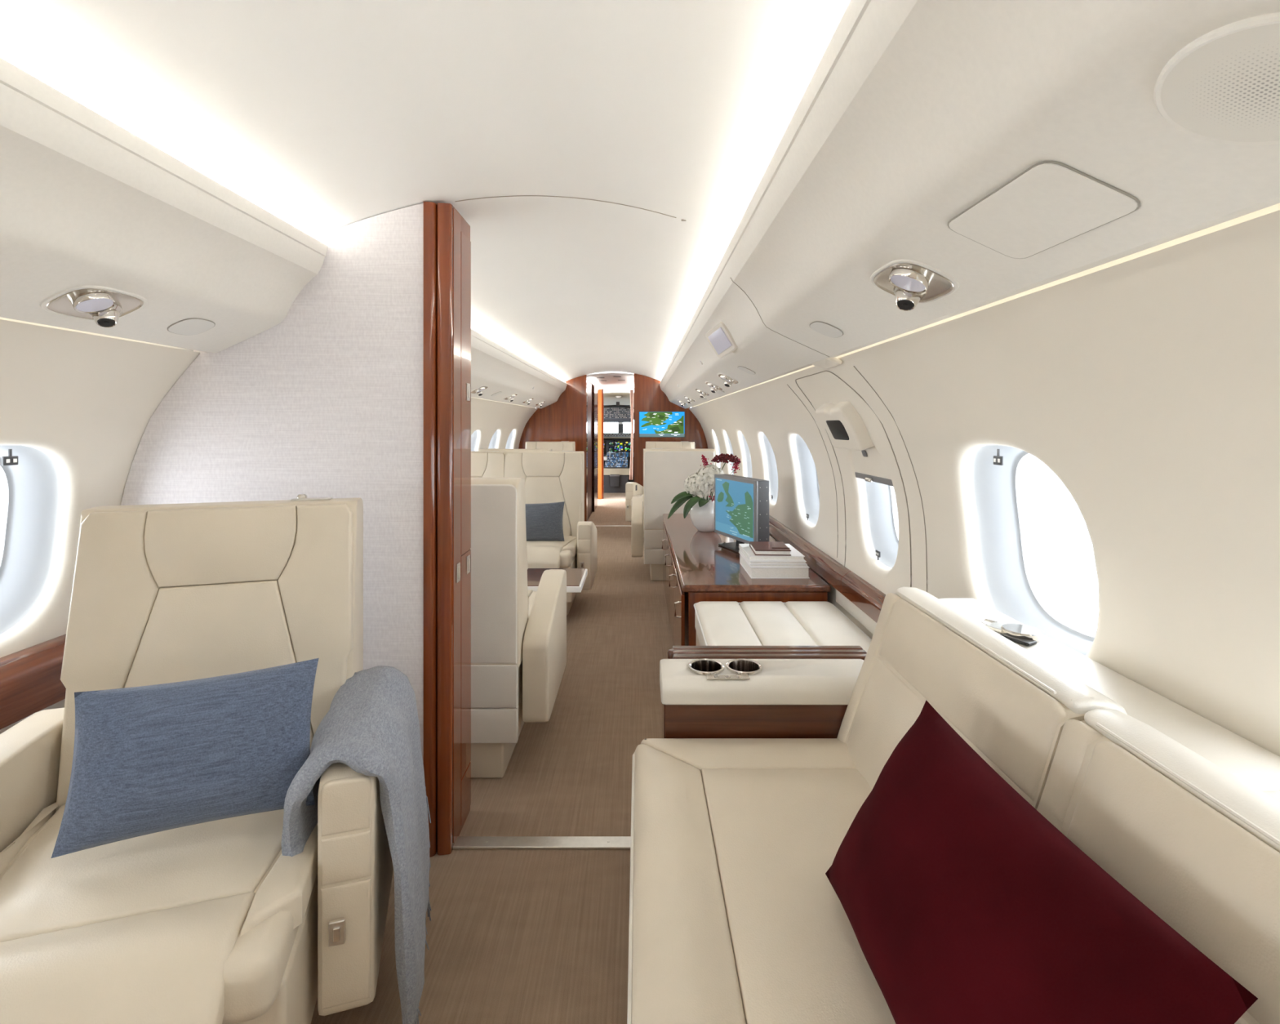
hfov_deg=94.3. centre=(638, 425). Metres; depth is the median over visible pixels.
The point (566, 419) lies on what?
wall
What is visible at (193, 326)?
speaker cover
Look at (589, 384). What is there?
wall
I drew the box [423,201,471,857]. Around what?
pillar
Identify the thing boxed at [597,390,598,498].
wall
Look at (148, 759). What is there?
lumbar cushion
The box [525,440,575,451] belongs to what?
seat
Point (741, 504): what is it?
screen
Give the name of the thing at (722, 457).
sedum
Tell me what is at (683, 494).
leaf sprig
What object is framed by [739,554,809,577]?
book
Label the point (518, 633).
seat
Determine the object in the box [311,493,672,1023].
floor
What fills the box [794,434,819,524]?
window
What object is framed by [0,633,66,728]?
ledge
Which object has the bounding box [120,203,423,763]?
wall partition
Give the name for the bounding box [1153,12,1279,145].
speaker grille
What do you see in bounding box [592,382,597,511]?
door
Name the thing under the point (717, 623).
bench
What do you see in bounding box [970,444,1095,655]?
window
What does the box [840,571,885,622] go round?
ledge
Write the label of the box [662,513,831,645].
credenza
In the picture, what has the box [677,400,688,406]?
reading lamp
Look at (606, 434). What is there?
panel
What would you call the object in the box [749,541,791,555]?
notebook
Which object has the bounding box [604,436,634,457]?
panel
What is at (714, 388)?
reading lamp
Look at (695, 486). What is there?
hydrangea
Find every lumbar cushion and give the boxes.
[51,657,318,857]
[525,501,564,541]
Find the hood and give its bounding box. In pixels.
[604,436,634,439]
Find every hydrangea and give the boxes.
[683,472,712,498]
[694,463,724,499]
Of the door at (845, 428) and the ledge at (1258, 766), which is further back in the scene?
the door at (845, 428)
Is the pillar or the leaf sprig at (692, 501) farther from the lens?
the leaf sprig at (692, 501)
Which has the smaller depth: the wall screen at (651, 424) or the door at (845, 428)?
the door at (845, 428)
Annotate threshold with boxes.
[453,835,631,848]
[595,524,631,526]
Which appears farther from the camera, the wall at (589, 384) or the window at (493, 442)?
the wall at (589, 384)
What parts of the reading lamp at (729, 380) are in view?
dish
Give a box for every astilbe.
[700,454,711,467]
[729,457,740,474]
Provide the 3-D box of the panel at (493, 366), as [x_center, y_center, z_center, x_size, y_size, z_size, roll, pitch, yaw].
[-1.094,-0.363,4.679,0.392,0.312,5.499,0,0,0]
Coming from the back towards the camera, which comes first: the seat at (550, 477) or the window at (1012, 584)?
the seat at (550, 477)
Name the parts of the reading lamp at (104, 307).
dish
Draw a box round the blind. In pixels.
[851,445,891,479]
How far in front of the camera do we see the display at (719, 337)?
2.35 m
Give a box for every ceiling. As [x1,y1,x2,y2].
[0,0,1279,408]
[564,372,634,390]
[604,391,634,412]
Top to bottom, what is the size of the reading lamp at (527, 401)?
0.074 m
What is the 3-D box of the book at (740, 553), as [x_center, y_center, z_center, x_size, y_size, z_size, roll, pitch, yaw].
[0.626,0.628,2.804,0.258,0.012,0.295,0,0,0]
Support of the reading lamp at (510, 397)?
attached to the panel at (493, 366)
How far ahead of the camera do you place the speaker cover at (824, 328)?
1.53 m
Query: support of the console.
on the floor
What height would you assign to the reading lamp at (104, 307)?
0.074 m
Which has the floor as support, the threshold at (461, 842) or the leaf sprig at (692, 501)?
the threshold at (461, 842)
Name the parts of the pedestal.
jump seat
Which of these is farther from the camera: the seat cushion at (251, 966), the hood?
the hood
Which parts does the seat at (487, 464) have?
backrest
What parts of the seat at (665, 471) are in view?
armrest, backrest, panel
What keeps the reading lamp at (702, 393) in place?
attached to the panel at (912, 113)
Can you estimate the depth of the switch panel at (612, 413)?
11.10 m
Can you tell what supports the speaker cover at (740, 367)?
attached to the panel at (912, 113)
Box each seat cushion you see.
[0,816,299,1023]
[560,535,577,568]
[631,743,746,1023]
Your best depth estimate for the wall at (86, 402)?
1.53 m
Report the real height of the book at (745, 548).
0.020 m
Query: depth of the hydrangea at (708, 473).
3.77 m
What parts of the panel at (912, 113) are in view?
bin bracket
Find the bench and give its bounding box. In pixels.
[693,589,876,652]
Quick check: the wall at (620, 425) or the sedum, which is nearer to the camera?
the sedum
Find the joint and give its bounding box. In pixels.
[454,195,685,221]
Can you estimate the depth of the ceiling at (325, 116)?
1.19 m
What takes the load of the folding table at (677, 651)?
on the floor
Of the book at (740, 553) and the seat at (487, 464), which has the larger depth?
the seat at (487, 464)
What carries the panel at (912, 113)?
attached to the ceiling at (325, 116)
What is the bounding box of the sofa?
[626,586,1279,1023]
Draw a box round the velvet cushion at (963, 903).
[825,699,1257,1023]
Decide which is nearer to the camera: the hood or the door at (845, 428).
the door at (845, 428)
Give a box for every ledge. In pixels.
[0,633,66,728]
[768,514,851,592]
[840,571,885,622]
[938,597,1279,801]
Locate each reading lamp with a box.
[40,284,147,327]
[471,385,488,395]
[503,393,518,401]
[521,397,533,404]
[534,400,545,407]
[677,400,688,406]
[684,395,695,403]
[694,387,710,397]
[705,381,723,392]
[717,373,739,386]
[870,258,959,311]
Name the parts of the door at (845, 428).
handle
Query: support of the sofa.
on the floor
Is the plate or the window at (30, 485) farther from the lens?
the plate
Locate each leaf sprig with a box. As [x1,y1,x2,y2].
[667,495,693,519]
[671,490,698,503]
[683,496,701,518]
[698,497,709,506]
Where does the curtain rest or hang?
hanging from the ceiling at (611, 382)
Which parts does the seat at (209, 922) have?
armrest, backrest, seat, coat knob, arm panel, arm panel, arm panel, armrest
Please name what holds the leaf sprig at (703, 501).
in the vase
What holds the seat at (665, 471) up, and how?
on the floor
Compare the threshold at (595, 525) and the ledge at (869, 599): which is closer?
the ledge at (869, 599)
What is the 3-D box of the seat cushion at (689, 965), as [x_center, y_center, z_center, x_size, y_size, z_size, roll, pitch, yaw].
[0.065,0.822,0.352,0.150,0.128,2.204,0,0,0]
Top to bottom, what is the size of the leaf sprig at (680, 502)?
0.151 m
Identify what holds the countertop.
on the credenza
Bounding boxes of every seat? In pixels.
[0,493,393,1023]
[470,477,566,777]
[471,450,505,477]
[478,448,551,451]
[503,450,596,614]
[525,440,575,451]
[625,440,694,537]
[631,448,715,580]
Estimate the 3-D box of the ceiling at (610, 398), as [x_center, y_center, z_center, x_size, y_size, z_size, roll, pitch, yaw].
[-0.320,-0.352,11.225,1.700,0.416,2.350,0,0,0]
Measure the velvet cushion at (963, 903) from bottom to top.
0.288 m
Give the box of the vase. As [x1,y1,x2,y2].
[689,497,714,531]
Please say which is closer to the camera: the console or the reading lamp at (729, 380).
the console
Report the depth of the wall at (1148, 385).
0.97 m
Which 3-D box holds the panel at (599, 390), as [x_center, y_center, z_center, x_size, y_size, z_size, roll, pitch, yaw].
[-0.655,0.315,10.000,0.062,1.850,0.050,0,0,0]
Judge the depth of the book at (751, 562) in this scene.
2.66 m
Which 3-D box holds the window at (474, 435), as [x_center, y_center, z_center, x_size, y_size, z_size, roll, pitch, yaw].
[-1.569,0.279,5.350,0.188,0.491,0.455,0,0,0]
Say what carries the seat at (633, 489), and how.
on the floor
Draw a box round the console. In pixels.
[659,658,863,737]
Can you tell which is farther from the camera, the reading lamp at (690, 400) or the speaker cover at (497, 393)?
the reading lamp at (690, 400)
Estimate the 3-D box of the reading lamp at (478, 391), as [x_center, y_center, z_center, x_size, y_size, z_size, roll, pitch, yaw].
[-1.122,-0.244,4.170,0.114,0.074,0.180,0,0,1]
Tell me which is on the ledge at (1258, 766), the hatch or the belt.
the belt
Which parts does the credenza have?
door, door, handle, door, handle, door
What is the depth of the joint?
1.74 m
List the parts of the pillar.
cabinet door, cabinet door, cabinet door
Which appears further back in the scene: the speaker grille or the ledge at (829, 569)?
the ledge at (829, 569)
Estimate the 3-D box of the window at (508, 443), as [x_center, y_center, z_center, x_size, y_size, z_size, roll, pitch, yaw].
[-1.569,0.279,6.930,0.188,0.491,0.455,0,0,0]
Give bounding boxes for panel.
[0,57,327,353]
[471,328,567,408]
[598,389,601,498]
[601,389,604,498]
[604,404,634,422]
[604,432,634,438]
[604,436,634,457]
[659,0,1279,408]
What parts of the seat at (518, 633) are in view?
panel, backrest, seat, armrest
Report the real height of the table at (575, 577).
0.462 m
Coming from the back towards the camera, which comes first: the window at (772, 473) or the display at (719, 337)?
the window at (772, 473)
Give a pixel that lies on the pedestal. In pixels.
(616, 470)
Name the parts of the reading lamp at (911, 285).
dish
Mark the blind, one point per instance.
(868, 464)
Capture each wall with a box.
[0,319,537,733]
[518,373,707,520]
[587,378,592,519]
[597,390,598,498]
[604,412,634,481]
[688,209,1279,755]
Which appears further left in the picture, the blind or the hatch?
the blind
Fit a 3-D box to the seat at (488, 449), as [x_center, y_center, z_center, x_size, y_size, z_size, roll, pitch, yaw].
[-0.985,0.713,5.074,0.760,1.053,0.811,0,0,0]
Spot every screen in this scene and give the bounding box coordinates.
[639,411,684,437]
[714,474,768,552]
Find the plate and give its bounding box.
[715,390,724,394]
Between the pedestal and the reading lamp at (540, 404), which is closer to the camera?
the reading lamp at (540, 404)
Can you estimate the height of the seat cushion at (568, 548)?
0.100 m
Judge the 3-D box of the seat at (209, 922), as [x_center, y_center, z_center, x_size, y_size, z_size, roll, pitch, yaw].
[-0.898,0.705,1.142,0.760,1.059,0.811,0,0,-17]
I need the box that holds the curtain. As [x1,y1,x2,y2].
[629,389,633,479]
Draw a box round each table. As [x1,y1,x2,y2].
[527,568,587,592]
[667,645,866,660]
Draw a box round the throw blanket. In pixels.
[281,665,431,1023]
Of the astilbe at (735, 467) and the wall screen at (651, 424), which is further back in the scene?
the wall screen at (651, 424)
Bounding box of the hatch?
[947,160,1140,258]
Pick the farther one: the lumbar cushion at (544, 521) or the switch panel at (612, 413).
the switch panel at (612, 413)
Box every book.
[738,543,804,559]
[738,550,807,566]
[739,548,806,564]
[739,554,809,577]
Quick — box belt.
[976,617,1041,645]
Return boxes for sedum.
[711,453,741,497]
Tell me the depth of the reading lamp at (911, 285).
1.02 m
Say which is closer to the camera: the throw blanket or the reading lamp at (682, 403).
the throw blanket
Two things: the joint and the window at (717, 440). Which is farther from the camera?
the window at (717, 440)
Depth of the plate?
3.96 m
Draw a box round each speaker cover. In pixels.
[167,317,215,335]
[491,391,502,395]
[737,365,755,374]
[809,320,843,337]
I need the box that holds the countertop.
[662,513,831,591]
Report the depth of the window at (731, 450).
5.87 m
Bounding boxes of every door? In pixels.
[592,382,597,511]
[787,365,927,591]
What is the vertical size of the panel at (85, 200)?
0.312 m
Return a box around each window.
[0,444,60,634]
[471,430,478,451]
[488,429,498,448]
[505,429,514,448]
[714,431,729,469]
[725,431,746,475]
[740,431,765,477]
[761,431,777,502]
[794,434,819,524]
[862,479,898,568]
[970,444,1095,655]
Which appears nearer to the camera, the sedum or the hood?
the sedum
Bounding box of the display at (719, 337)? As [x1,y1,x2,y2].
[705,321,737,357]
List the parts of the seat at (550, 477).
backrest, seat, arm panel, arm panel, arm panel, armrest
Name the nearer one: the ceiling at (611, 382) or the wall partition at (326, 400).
the wall partition at (326, 400)
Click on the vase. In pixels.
(702, 517)
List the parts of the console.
control plate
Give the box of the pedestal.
[604,451,629,493]
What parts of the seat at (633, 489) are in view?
arm panel, arm panel, arm panel, armrest, backrest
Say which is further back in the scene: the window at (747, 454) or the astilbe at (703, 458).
the window at (747, 454)
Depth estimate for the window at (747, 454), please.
5.00 m
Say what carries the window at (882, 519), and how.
in the wall at (1148, 385)
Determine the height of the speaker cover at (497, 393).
0.040 m

